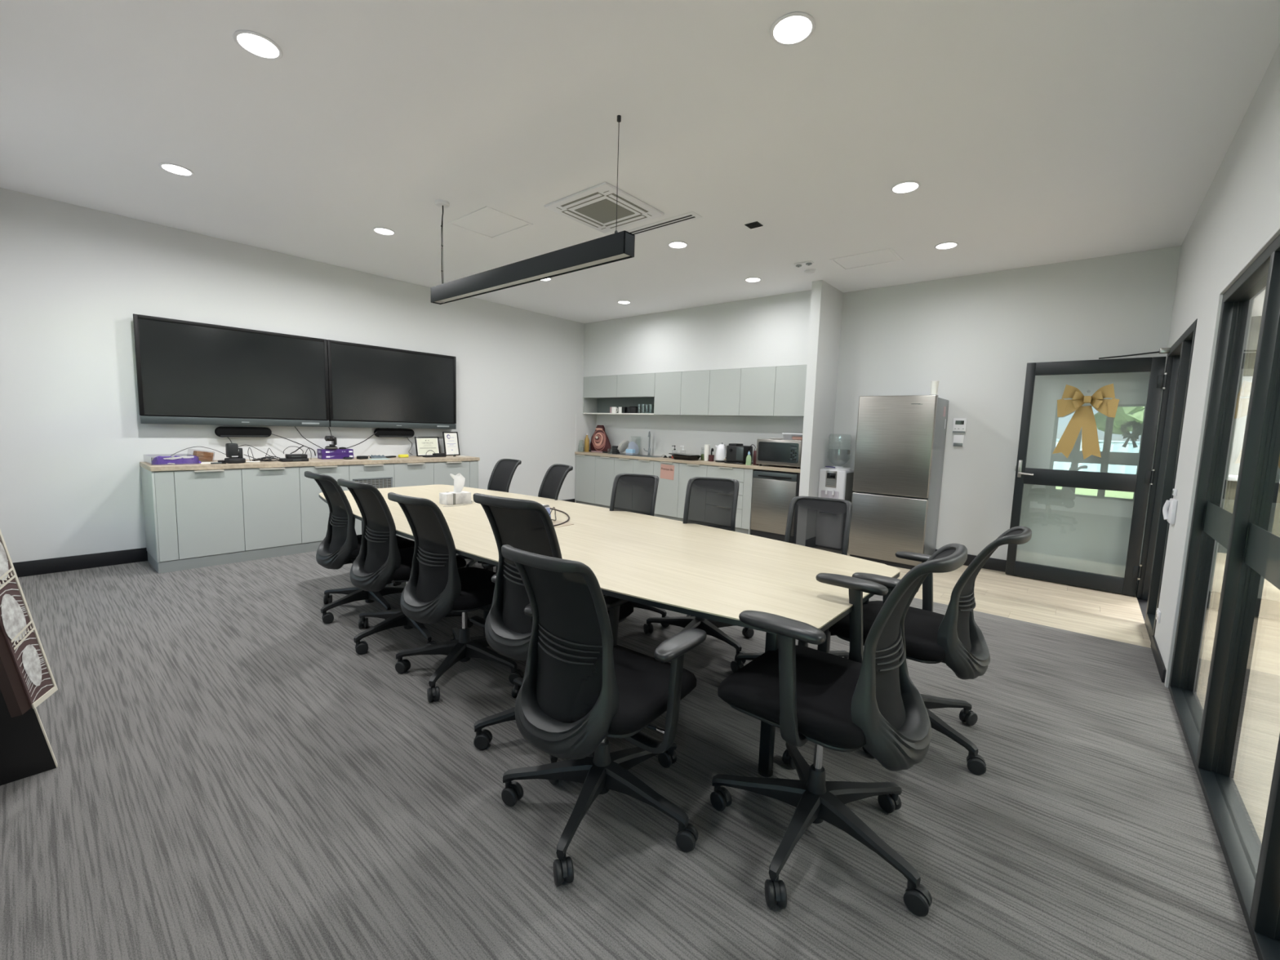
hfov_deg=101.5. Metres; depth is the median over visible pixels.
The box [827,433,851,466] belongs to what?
water bottle
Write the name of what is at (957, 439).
wall sensor
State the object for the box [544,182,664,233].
air conditioner
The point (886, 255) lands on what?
access panel
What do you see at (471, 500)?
charging cord
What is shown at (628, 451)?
box
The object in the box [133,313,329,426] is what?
display screen
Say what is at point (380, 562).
office chair
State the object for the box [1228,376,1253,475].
wall
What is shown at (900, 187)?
diffuser
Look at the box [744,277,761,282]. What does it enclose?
recessed light
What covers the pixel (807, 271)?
smoke detector
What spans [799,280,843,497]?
wall
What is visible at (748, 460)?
dish soap
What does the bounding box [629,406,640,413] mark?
storage box
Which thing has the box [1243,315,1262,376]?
beam
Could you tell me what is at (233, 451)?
camera
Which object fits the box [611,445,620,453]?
cup
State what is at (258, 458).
cable
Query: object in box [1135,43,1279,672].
wall
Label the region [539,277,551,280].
recessed light
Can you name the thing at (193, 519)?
base cabinet
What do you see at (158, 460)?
bag
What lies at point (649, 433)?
tap
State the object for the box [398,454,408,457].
sponge
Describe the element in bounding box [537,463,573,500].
office chair
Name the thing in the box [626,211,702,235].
ceiling vent
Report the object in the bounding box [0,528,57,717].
picture
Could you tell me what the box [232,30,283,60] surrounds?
recessed light
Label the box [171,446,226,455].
cable
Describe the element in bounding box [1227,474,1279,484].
countertop
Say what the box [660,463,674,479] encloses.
paper notice
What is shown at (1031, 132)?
ceiling
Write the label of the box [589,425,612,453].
carved ornament
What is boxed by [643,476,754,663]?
office chair
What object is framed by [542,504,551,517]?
module
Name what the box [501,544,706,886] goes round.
office chair
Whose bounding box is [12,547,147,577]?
baseboard
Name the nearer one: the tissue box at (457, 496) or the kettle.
the tissue box at (457, 496)
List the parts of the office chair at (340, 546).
frame, leg, seat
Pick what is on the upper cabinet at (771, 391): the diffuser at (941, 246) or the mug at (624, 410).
the mug at (624, 410)
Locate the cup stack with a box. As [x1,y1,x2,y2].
[703,444,710,461]
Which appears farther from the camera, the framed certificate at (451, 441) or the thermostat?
the framed certificate at (451, 441)
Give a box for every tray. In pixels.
[143,453,199,465]
[668,453,699,456]
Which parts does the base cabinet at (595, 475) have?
door, door, door, door, door, door, drawer, drawer, drawer, drawer, filler panel, panel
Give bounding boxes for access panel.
[447,206,533,239]
[829,248,903,270]
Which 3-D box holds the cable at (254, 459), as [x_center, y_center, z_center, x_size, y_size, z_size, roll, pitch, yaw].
[-3.548,-0.187,4.919,0.112,0.020,0.202,7,8,40]
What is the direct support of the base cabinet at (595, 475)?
on the floor
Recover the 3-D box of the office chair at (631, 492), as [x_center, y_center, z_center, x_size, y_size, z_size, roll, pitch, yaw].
[-0.094,0.466,3.561,0.681,0.957,0.722,3,6,15]
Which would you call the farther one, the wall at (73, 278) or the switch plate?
the wall at (73, 278)
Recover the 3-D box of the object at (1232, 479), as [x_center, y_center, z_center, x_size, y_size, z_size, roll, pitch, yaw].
[7.553,0.443,6.247,2.150,0.930,0.630,7,8,40]
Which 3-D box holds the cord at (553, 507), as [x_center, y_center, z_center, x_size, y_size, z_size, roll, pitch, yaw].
[-0.546,0.210,3.349,0.031,0.084,0.294,1,6,-3]
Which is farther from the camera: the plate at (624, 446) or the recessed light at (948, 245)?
the plate at (624, 446)
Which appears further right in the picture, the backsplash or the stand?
the backsplash
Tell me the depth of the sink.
7.69 m
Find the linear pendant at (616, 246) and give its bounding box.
[430,115,635,304]
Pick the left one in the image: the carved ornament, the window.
the carved ornament
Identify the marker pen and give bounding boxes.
[210,462,226,464]
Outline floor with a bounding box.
[0,537,1279,959]
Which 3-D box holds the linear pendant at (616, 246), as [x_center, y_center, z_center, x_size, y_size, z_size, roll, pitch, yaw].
[-0.794,-1.608,3.312,1.970,0.710,0.100,7,8,40]
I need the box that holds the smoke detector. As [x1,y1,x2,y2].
[804,268,815,275]
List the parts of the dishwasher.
kick plate, pocket handle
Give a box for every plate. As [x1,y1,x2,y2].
[618,440,629,453]
[627,441,639,454]
[1172,488,1177,496]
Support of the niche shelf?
attached to the upper cabinet at (771, 391)
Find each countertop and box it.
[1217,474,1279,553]
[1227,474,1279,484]
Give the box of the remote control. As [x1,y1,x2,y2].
[385,455,395,457]
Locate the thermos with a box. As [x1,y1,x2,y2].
[749,444,758,465]
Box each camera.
[217,443,245,463]
[324,435,337,449]
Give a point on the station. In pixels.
(434, 455)
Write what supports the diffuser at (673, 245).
attached to the recessed light at (677, 244)
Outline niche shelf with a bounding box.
[583,413,662,415]
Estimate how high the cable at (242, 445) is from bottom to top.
0.150 m
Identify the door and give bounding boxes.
[1004,318,1197,641]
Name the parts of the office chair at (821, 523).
frame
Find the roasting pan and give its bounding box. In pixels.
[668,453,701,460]
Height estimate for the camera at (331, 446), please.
0.140 m
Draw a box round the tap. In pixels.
[643,431,650,455]
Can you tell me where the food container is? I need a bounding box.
[782,432,802,440]
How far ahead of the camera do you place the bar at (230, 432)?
4.99 m
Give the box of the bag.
[151,455,201,464]
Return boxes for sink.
[608,453,663,457]
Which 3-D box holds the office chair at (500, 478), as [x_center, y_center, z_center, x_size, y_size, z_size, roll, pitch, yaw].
[-1.402,0.306,4.685,0.698,0.967,0.652,7,8,43]
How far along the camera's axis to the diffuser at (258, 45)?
2.26 m
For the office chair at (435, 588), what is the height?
0.957 m
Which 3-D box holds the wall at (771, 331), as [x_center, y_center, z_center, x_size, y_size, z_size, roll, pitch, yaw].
[0.669,-1.898,7.200,3.830,0.831,0.315,7,8,40]
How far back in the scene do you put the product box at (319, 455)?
5.47 m
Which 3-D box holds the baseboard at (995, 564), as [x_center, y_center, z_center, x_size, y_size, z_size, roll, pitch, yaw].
[3.262,0.806,5.392,2.708,0.118,0.012,7,8,40]
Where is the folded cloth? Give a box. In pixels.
[368,454,386,457]
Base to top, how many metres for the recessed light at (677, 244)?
0.007 m
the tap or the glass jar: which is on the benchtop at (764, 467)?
the glass jar
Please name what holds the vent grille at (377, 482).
attached to the base cabinet at (193, 519)
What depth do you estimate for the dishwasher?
6.19 m
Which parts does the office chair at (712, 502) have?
frame, leg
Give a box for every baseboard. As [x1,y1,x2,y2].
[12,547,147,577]
[563,498,574,502]
[935,549,1137,593]
[1150,635,1166,682]
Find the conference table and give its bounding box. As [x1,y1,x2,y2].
[319,484,900,777]
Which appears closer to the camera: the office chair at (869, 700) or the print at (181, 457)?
the office chair at (869, 700)
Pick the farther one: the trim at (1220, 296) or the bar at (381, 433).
the bar at (381, 433)
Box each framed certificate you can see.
[414,436,439,456]
[442,431,460,455]
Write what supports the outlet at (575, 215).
attached to the air conditioner
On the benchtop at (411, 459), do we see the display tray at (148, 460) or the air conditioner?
the display tray at (148, 460)
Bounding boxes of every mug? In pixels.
[611,406,617,413]
[621,406,626,413]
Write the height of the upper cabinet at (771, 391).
0.584 m
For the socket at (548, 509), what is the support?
attached to the module
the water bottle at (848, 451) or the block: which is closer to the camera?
the block
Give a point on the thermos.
(755, 448)
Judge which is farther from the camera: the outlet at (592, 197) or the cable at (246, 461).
the cable at (246, 461)
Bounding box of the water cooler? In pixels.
[817,466,854,545]
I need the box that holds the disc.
[342,457,352,459]
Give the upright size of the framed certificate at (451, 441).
0.298 m
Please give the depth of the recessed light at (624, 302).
6.75 m
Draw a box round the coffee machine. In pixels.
[724,443,752,464]
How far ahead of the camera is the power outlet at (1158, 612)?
3.23 m
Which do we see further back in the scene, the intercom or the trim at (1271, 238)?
the intercom
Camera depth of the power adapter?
5.57 m
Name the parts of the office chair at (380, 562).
frame, armrest post, seat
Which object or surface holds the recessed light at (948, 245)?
in the ceiling
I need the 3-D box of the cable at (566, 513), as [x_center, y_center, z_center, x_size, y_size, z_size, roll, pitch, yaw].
[-0.694,0.212,3.477,0.431,0.046,0.901,-2,7,-36]
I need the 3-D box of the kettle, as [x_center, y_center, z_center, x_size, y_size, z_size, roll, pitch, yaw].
[1.075,-0.363,6.862,0.194,0.256,0.159,5,7,29]
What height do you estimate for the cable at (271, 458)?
0.036 m
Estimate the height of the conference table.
0.702 m
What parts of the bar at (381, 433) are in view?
trim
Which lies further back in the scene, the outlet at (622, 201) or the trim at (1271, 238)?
the outlet at (622, 201)
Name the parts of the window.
pane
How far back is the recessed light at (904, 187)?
3.38 m
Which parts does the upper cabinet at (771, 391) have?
door, door, door, door, door, door, door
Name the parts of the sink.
bowl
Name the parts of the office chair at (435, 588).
frame, leg, leg, seat, armrest post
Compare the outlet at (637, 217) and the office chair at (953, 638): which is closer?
the office chair at (953, 638)
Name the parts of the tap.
spout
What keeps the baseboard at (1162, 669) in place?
attached to the wall at (1239, 211)
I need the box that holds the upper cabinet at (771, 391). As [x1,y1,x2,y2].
[582,364,807,417]
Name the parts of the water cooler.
control panel, panel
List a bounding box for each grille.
[352,476,392,488]
[574,199,635,223]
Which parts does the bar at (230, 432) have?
trim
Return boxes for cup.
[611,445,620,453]
[930,381,938,395]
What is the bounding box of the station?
[422,450,446,457]
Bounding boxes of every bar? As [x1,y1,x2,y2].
[214,426,271,437]
[373,428,414,437]
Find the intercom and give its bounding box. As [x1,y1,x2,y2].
[1162,488,1177,524]
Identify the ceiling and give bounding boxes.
[0,0,1279,323]
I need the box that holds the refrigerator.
[848,395,948,569]
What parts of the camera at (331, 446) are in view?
yoke arm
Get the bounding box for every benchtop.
[139,455,479,471]
[574,451,800,472]
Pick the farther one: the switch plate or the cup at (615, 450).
the cup at (615, 450)
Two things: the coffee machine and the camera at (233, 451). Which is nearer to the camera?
the camera at (233, 451)
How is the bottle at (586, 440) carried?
on the benchtop at (764, 467)
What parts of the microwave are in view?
door glass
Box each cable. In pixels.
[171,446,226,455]
[238,444,277,459]
[245,461,260,462]
[251,458,276,461]
[253,457,279,461]
[259,457,278,460]
[271,433,315,455]
[294,426,323,448]
[346,431,377,448]
[550,507,569,526]
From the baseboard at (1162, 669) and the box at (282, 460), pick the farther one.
the box at (282, 460)
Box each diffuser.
[161,164,191,175]
[237,33,279,57]
[374,228,393,234]
[618,301,629,303]
[669,242,686,248]
[746,278,759,281]
[773,16,811,43]
[893,182,918,192]
[936,243,956,248]
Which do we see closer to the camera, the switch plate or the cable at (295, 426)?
the switch plate
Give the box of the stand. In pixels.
[0,688,57,785]
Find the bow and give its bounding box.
[1052,383,1119,459]
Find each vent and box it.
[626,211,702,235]
[744,221,763,229]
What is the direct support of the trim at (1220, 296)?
attached to the wall at (1239, 211)
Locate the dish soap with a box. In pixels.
[745,451,751,465]
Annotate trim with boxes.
[1164,293,1253,687]
[1218,225,1279,294]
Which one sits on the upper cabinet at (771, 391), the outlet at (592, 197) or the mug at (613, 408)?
the mug at (613, 408)
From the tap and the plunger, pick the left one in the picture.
the tap
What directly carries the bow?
hanging from the door
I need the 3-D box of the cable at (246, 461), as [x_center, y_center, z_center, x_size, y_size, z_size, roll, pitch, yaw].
[-3.530,-0.166,4.774,0.106,0.016,0.030,-4,8,-44]
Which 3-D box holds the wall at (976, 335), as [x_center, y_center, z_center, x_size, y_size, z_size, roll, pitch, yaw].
[1.891,-0.751,6.530,6.755,2.900,0.120,7,8,40]
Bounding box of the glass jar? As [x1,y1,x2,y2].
[700,453,704,460]
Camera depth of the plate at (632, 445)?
7.87 m
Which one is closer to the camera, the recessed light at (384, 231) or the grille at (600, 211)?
the grille at (600, 211)
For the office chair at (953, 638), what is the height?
0.953 m
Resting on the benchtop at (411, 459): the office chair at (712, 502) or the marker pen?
the marker pen
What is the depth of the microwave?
6.18 m
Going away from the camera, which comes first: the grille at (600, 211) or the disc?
the grille at (600, 211)
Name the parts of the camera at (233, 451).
yoke arm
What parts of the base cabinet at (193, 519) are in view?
panel, filler panel, lip handle, door, door, lip handle, door, lip handle, door, lip handle, door, lip handle, door, filler panel, panel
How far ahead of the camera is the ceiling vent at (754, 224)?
4.08 m
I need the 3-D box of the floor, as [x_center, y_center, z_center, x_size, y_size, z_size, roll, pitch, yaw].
[3.124,0.867,5.627,10.320,0.060,13.060,7,8,40]
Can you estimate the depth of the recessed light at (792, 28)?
2.08 m
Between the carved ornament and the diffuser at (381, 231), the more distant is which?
the carved ornament
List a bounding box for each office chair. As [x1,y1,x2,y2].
[304,471,414,623]
[337,478,473,654]
[387,492,524,702]
[456,458,521,567]
[473,493,640,784]
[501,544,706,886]
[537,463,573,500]
[603,473,669,626]
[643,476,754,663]
[710,543,967,916]
[730,496,869,672]
[829,526,1031,775]
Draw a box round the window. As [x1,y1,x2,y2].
[1168,234,1279,959]
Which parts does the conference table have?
leg, leg, leg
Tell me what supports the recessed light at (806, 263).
in the ceiling
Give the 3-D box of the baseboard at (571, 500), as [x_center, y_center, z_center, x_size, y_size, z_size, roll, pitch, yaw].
[-1.735,0.422,7.645,0.012,0.118,2.100,7,8,40]
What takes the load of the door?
in the wall at (1239, 211)
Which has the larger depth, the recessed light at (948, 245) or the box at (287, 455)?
the box at (287, 455)
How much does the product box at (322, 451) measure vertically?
0.050 m
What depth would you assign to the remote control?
5.90 m
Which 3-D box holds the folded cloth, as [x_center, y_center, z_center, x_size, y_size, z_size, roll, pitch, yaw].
[-2.915,-0.264,5.819,0.112,0.033,0.171,7,8,40]
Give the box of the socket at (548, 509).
[546,507,551,517]
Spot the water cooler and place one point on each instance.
(834, 482)
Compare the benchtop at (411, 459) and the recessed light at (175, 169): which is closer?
the recessed light at (175, 169)
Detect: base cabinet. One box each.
[141,460,478,573]
[574,453,754,534]
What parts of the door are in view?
handle, frame, closer arm, pane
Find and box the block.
[186,448,214,462]
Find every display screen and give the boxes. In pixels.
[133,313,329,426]
[327,339,456,429]
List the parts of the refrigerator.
door, door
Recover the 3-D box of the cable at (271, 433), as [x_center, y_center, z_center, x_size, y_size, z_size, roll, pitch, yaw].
[-3.505,-0.356,5.298,0.044,0.235,0.396,7,8,43]
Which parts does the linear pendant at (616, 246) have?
power cord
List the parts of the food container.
lid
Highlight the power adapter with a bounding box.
[356,455,371,459]
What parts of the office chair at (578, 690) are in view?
leg, frame, lift lever, seat, armrest post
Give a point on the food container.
(799, 438)
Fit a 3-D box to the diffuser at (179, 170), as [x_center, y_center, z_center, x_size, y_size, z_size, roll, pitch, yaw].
[-3.053,-2.045,3.448,0.145,0.004,0.145,4,6,23]
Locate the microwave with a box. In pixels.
[755,438,802,468]
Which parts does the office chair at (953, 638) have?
seat, armrest post, armrest post, leg, frame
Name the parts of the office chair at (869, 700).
seat, armrest post, leg, armrest post, leg, frame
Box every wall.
[0,187,584,562]
[583,289,811,377]
[645,245,1181,580]
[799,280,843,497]
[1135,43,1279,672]
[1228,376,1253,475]
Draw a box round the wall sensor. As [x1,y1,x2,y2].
[952,435,964,446]
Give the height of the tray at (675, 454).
0.019 m
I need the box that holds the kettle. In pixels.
[715,442,727,462]
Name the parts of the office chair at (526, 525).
frame, leg, armrest post, seat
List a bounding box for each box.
[279,457,308,462]
[284,453,307,458]
[316,448,353,454]
[317,453,353,459]
[439,472,471,505]
[625,448,635,455]
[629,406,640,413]
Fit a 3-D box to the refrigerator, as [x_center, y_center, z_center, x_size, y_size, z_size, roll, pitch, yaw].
[2.668,-0.004,5.410,0.700,1.688,0.631,7,8,40]
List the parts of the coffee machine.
hopper lid, panel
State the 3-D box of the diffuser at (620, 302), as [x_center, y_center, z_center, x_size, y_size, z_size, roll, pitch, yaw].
[-0.206,-2.295,6.754,0.145,0.004,0.145,4,6,23]
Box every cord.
[443,500,474,506]
[549,506,555,520]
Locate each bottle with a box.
[584,433,589,452]
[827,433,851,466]
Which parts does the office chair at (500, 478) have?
leg, leg, frame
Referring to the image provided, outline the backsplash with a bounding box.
[575,413,804,462]
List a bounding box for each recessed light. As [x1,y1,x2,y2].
[158,162,194,176]
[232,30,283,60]
[372,226,395,235]
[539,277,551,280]
[617,300,631,304]
[667,240,688,248]
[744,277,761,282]
[769,11,815,45]
[794,260,813,266]
[890,180,920,193]
[934,241,958,249]
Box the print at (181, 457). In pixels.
[163,456,194,459]
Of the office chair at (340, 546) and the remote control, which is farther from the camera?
the remote control
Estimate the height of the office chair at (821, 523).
0.937 m
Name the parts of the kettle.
handle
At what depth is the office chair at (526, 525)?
2.00 m
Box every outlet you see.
[560,191,604,208]
[561,209,604,227]
[604,213,647,228]
[606,193,648,213]
[1155,608,1160,622]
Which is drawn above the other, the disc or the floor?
the disc
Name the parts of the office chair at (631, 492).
frame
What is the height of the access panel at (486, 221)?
0.006 m
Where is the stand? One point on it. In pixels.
(25, 748)
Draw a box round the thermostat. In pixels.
[952,417,967,433]
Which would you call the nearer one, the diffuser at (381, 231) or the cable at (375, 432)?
the diffuser at (381, 231)
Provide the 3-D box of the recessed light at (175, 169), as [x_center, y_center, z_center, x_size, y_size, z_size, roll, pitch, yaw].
[-3.053,-2.045,3.448,0.176,0.007,0.176,7,8,40]
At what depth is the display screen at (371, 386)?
5.97 m
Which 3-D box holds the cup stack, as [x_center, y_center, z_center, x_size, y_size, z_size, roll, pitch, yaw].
[0.897,-0.365,7.013,0.075,0.218,0.075,7,8,40]
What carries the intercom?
attached to the wall at (1239, 211)
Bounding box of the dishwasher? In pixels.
[750,469,799,542]
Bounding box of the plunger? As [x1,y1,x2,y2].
[708,448,714,461]
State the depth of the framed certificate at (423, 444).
6.34 m
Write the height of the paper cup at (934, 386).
0.162 m
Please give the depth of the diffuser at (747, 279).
5.57 m
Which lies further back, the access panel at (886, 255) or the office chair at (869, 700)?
the access panel at (886, 255)
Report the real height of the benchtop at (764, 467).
0.037 m

